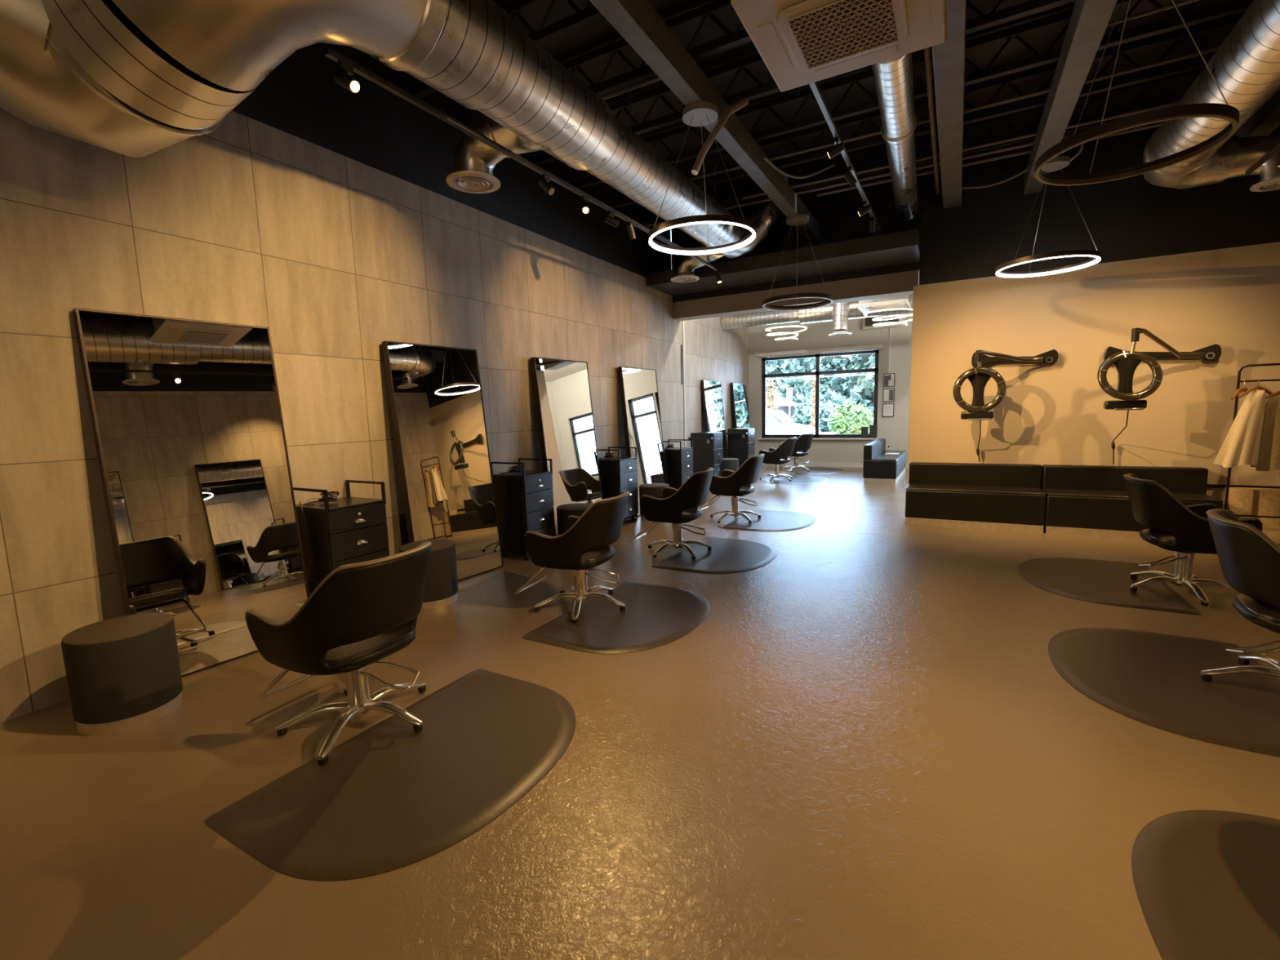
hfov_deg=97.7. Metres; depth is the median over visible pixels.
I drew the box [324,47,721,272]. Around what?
track
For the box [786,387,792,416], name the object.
street sign
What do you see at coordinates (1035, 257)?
diffuser
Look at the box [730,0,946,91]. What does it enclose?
air conditioner
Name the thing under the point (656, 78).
conduit pipe
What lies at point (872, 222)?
track spotlight
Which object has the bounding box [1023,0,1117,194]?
beam
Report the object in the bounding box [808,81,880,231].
track
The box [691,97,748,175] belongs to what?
curved pipe
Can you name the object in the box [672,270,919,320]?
ceiling beam
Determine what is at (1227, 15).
ceiling
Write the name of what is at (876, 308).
ceiling vent
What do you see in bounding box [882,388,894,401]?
framed certificate
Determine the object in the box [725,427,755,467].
base cabinet
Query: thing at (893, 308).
pendant
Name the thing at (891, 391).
print
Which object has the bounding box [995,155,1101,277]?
pendant
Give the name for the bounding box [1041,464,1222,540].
leather bench
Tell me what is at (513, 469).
bundle
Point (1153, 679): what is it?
floor mat
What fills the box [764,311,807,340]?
pendant
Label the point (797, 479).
floor mat
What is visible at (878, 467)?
leather bench
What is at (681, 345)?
bar
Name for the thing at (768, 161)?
cable
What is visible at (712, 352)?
wall
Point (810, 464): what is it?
baseboard
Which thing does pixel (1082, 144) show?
cable
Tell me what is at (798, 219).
pendant
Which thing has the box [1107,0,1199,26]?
conduit pipe
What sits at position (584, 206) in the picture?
track spotlight
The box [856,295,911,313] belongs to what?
ceiling cassette
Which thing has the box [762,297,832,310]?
diffuser
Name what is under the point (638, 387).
leaning mirror
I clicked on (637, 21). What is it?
beam
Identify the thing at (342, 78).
track spotlight
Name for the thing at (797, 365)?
tree
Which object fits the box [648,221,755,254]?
diffuser
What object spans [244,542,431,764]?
salon chair
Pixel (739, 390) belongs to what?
leaning mirror
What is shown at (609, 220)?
track spotlight
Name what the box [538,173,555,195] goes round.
track spotlight
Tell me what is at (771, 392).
tree
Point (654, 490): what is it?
stool
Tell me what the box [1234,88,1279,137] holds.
beam
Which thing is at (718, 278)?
track spotlight
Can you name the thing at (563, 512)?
stool
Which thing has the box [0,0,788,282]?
spiral duct
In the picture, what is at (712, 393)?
leaning mirror
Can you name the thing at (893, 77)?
spiral duct
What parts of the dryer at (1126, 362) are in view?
power cord, ring trim, post, wall arm, swing arm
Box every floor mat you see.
[204,668,576,880]
[521,580,710,653]
[651,536,777,573]
[720,509,815,531]
[769,475,828,484]
[791,466,843,474]
[1017,557,1201,615]
[1048,627,1279,756]
[1131,809,1279,959]
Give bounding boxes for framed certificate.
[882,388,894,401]
[882,403,893,417]
[883,373,894,386]
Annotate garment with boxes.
[1213,378,1272,467]
[1250,390,1279,471]
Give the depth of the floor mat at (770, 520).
7.17 m
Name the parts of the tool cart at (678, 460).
loop handle, loop handle, drawer, drawer, drawer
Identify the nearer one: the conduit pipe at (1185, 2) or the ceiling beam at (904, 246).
the conduit pipe at (1185, 2)
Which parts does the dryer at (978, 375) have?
ring trim, power cord, post, swing arm, wall arm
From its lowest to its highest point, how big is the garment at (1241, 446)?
0.823 m
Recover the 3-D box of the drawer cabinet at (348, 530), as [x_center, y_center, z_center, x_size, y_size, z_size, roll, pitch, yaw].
[-2.165,0.526,4.080,0.463,0.992,0.466,2,8,29]
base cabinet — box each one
[688,431,723,476]
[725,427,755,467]
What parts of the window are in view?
sill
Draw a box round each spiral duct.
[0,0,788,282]
[720,294,913,335]
[871,52,918,220]
[1142,0,1279,191]
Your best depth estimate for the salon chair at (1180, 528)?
4.05 m
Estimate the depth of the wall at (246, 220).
4.02 m
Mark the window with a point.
(837, 437)
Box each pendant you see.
[648,101,755,254]
[762,213,832,310]
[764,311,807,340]
[863,297,912,326]
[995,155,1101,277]
[1034,0,1239,185]
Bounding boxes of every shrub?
[776,391,798,414]
[791,401,849,431]
[797,386,846,417]
[826,400,873,434]
[847,422,871,434]
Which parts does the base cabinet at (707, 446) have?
drawer, drawer, drawer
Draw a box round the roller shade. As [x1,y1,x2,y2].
[757,343,881,358]
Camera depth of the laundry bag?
5.45 m
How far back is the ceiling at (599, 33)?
5.12 m
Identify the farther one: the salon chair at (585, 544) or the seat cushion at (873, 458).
the seat cushion at (873, 458)
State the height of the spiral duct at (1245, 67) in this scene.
0.647 m
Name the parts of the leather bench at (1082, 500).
backrest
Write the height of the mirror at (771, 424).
0.120 m
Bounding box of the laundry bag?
[1225,487,1279,543]
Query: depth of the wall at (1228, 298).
6.21 m
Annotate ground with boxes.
[821,428,848,434]
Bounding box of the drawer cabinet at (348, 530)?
[293,480,389,595]
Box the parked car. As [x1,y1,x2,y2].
[765,408,822,434]
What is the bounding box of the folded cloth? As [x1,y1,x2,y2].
[884,453,899,454]
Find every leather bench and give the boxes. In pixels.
[862,438,906,484]
[905,462,1046,533]
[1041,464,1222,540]
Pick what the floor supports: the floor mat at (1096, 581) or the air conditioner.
the floor mat at (1096, 581)
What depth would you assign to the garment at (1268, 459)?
5.21 m
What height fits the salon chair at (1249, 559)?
0.855 m
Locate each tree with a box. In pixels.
[765,356,825,420]
[765,377,779,409]
[803,355,866,398]
[809,370,820,426]
[844,353,875,424]
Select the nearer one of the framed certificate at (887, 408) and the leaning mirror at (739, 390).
the framed certificate at (887, 408)
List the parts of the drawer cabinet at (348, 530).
loop handle, drawer, drawer, cup pull, drawer, cup pull, loop handle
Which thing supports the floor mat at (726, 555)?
on the floor
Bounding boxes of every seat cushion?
[871,456,900,461]
[876,453,903,456]
[881,450,906,453]
[906,483,1046,495]
[1042,488,1222,502]
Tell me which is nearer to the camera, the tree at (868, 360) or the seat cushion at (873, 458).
the seat cushion at (873, 458)
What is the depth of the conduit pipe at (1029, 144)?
6.33 m
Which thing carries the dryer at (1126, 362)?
attached to the wall at (1228, 298)
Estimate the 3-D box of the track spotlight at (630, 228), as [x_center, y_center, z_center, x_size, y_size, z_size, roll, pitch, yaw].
[-0.085,-2.474,5.555,0.064,0.157,0.107,5,9,41]
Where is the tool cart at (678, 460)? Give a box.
[663,439,693,489]
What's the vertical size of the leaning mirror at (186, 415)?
2.081 m
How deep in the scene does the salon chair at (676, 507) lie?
5.50 m
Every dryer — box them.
[952,349,1058,462]
[1097,327,1221,464]
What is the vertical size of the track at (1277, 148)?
0.030 m
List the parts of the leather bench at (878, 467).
backrest, backrest, backrest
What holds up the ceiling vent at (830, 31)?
in the air conditioner
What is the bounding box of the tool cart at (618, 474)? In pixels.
[596,446,638,521]
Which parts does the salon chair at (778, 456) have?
leg, seat, leg, pump lever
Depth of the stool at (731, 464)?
11.16 m
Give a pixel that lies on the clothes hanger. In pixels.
(1244, 388)
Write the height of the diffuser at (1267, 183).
0.062 m
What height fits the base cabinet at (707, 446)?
1.020 m
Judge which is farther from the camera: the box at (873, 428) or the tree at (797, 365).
the tree at (797, 365)
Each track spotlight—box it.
[333,60,359,93]
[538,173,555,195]
[581,195,589,213]
[604,210,618,227]
[626,221,635,239]
[715,270,721,283]
[826,137,845,158]
[843,166,857,186]
[857,200,871,216]
[869,217,875,232]
[874,227,879,235]
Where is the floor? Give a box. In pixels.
[0,465,1279,959]
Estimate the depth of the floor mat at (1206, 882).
1.67 m
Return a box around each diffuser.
[445,170,500,193]
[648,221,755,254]
[670,272,699,282]
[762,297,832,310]
[827,329,852,335]
[995,254,1100,277]
[1035,113,1238,185]
[1249,175,1279,191]
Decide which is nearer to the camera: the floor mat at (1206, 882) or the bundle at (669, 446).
the floor mat at (1206, 882)
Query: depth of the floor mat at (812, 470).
12.70 m
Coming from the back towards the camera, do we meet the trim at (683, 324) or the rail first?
the trim at (683, 324)
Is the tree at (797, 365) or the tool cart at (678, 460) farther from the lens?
the tree at (797, 365)
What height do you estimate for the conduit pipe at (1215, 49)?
0.027 m
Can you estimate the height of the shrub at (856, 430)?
1.258 m
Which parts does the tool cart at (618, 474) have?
loop handle, loop handle, drawer, drawer, drawer, drawer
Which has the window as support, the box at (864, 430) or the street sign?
the box at (864, 430)
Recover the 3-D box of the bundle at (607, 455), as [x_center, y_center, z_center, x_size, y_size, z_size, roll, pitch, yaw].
[-0.434,-0.316,7.253,0.227,0.072,0.129,-7,9,-40]
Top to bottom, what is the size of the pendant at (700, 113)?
0.976 m
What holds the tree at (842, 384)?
on the ground
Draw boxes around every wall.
[0,44,684,722]
[671,170,922,302]
[684,316,748,453]
[748,313,912,464]
[906,122,1279,511]
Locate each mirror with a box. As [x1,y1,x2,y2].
[72,307,309,677]
[382,340,503,581]
[530,356,602,536]
[617,366,667,516]
[701,379,728,457]
[730,382,750,427]
[770,422,777,426]
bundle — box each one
[303,491,339,505]
[501,465,521,474]
[600,452,613,457]
[664,443,674,448]
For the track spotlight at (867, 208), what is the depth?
5.97 m
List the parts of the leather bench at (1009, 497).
backrest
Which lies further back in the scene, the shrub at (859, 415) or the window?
the shrub at (859, 415)
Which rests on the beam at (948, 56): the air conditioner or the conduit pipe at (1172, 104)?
the conduit pipe at (1172, 104)
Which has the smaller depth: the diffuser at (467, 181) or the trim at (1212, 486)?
the diffuser at (467, 181)
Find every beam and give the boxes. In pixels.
[589,0,819,241]
[932,0,966,208]
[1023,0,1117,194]
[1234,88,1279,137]
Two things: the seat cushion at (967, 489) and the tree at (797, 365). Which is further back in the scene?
the tree at (797, 365)
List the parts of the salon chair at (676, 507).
leg, leg, leg, seat, pump lever, leg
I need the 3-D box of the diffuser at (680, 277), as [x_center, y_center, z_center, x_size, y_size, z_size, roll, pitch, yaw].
[0.625,-2.818,7.778,0.400,0.072,0.400,2,8,29]
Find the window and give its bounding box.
[758,349,879,439]
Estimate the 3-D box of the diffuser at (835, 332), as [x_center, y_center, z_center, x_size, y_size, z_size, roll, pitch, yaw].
[4.030,-2.963,11.258,0.460,0.072,0.460,2,8,29]
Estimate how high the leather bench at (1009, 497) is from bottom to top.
0.715 m
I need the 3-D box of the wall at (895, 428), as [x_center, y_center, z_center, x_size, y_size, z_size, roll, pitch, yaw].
[7.023,-2.272,12.146,10.000,4.100,0.200,2,8,29]
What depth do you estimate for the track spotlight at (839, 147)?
4.54 m
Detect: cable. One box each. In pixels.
[763,156,835,178]
[961,132,1084,189]
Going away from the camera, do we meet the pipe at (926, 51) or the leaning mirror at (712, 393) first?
the pipe at (926, 51)
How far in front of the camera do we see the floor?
2.20 m
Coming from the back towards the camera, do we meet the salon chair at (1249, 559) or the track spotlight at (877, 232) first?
the track spotlight at (877, 232)
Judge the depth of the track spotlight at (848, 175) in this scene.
5.11 m
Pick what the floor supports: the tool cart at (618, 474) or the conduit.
the tool cart at (618, 474)
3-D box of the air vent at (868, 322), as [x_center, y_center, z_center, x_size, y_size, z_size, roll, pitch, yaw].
[5.481,-3.729,12.663,0.800,0.550,0.070,2,8,29]
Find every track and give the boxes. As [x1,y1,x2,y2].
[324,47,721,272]
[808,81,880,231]
[1244,143,1279,174]
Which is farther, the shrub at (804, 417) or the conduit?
the shrub at (804, 417)
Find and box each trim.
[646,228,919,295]
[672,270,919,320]
[682,320,686,447]
[1206,484,1279,488]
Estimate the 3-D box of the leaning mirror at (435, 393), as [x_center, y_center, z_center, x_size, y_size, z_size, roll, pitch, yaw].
[-1.708,-0.140,4.976,0.252,2.081,0.930,3,8,33]
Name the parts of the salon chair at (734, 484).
leg, leg, leg, seat, pump lever, leg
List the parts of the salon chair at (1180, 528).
leg, leg, seat, pump lever, leg, leg, leg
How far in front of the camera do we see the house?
41.30 m
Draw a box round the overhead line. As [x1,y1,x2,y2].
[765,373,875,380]
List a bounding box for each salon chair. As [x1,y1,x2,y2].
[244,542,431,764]
[514,490,629,622]
[629,467,714,559]
[699,453,764,524]
[759,436,796,481]
[773,432,813,471]
[1123,473,1263,605]
[1200,508,1279,681]
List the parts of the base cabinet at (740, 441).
drawer, drawer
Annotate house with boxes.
[765,395,798,417]
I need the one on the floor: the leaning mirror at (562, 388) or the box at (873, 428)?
the leaning mirror at (562, 388)
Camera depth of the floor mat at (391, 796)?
2.22 m
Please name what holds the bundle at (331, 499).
on the drawer cabinet at (348, 530)
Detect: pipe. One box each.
[599,75,661,100]
[643,130,1084,226]
[688,46,1219,180]
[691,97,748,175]
[742,100,1179,199]
[816,120,1164,196]
[923,47,939,195]
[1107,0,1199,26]
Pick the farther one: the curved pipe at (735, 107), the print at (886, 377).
the print at (886, 377)
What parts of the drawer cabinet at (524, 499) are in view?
loop handle, loop handle, drawer, drawer, drawer, drawer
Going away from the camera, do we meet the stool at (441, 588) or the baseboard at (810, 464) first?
the stool at (441, 588)
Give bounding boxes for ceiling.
[314,0,1253,224]
[493,0,1235,211]
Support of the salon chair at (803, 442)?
on the floor mat at (812, 470)
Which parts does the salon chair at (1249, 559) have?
leg, pump lever, seat, leg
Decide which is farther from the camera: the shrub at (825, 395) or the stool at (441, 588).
the shrub at (825, 395)
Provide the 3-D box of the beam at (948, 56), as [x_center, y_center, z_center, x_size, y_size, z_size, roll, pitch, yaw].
[1.053,-2.738,1.950,0.190,0.220,11.050,2,8,29]
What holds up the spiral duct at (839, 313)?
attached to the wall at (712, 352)
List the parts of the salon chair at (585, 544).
leg, leg, leg, seat, leg, pump lever, leg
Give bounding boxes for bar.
[680,345,683,384]
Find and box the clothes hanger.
[1231,379,1248,399]
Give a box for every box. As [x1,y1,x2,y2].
[861,426,868,438]
[869,424,876,438]
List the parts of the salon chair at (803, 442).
seat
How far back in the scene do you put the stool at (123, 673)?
2.69 m
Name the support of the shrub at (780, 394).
on the ground
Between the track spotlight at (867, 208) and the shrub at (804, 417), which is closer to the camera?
the track spotlight at (867, 208)
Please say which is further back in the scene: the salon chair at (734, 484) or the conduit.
the conduit
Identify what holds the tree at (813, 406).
on the ground
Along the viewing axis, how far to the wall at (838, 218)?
7.83 m
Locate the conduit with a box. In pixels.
[888,327,891,372]
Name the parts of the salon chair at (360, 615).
leg, leg, seat, pump lever, leg, leg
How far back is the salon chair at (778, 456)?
11.05 m
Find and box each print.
[884,374,890,386]
[888,389,893,399]
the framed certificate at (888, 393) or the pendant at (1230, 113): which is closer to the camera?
the pendant at (1230, 113)
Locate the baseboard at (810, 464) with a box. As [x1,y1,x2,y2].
[761,462,907,468]
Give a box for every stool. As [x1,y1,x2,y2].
[61,612,182,735]
[399,538,457,609]
[556,502,591,536]
[639,483,669,520]
[722,457,738,471]
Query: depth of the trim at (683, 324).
9.63 m
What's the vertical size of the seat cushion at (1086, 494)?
0.025 m
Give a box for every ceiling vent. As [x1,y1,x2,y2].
[787,0,897,68]
[868,306,898,312]
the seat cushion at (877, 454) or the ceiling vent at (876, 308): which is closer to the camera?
the ceiling vent at (876, 308)
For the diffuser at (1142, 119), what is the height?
0.029 m
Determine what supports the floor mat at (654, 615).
on the floor
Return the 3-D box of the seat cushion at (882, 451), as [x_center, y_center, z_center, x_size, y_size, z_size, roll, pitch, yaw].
[5.505,-0.603,12.122,0.438,0.025,0.779,2,8,29]
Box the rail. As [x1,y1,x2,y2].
[1223,363,1279,518]
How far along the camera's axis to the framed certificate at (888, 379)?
12.76 m
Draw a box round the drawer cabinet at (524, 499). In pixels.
[490,457,555,560]
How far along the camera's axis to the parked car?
17.93 m
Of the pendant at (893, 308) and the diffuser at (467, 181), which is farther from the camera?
the pendant at (893, 308)
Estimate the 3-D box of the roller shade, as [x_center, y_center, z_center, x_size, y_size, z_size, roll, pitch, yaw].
[4.246,-3.087,13.434,2.880,0.125,0.100,2,8,29]
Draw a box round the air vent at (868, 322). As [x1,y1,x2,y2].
[862,314,901,329]
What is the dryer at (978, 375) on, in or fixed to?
attached to the wall at (1228, 298)
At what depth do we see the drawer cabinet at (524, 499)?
5.62 m
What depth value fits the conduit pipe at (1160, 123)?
6.02 m
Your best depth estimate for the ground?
33.51 m
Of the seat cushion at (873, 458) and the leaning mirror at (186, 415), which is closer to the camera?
the leaning mirror at (186, 415)
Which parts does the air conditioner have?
panel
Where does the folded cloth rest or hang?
on the leather bench at (878, 467)

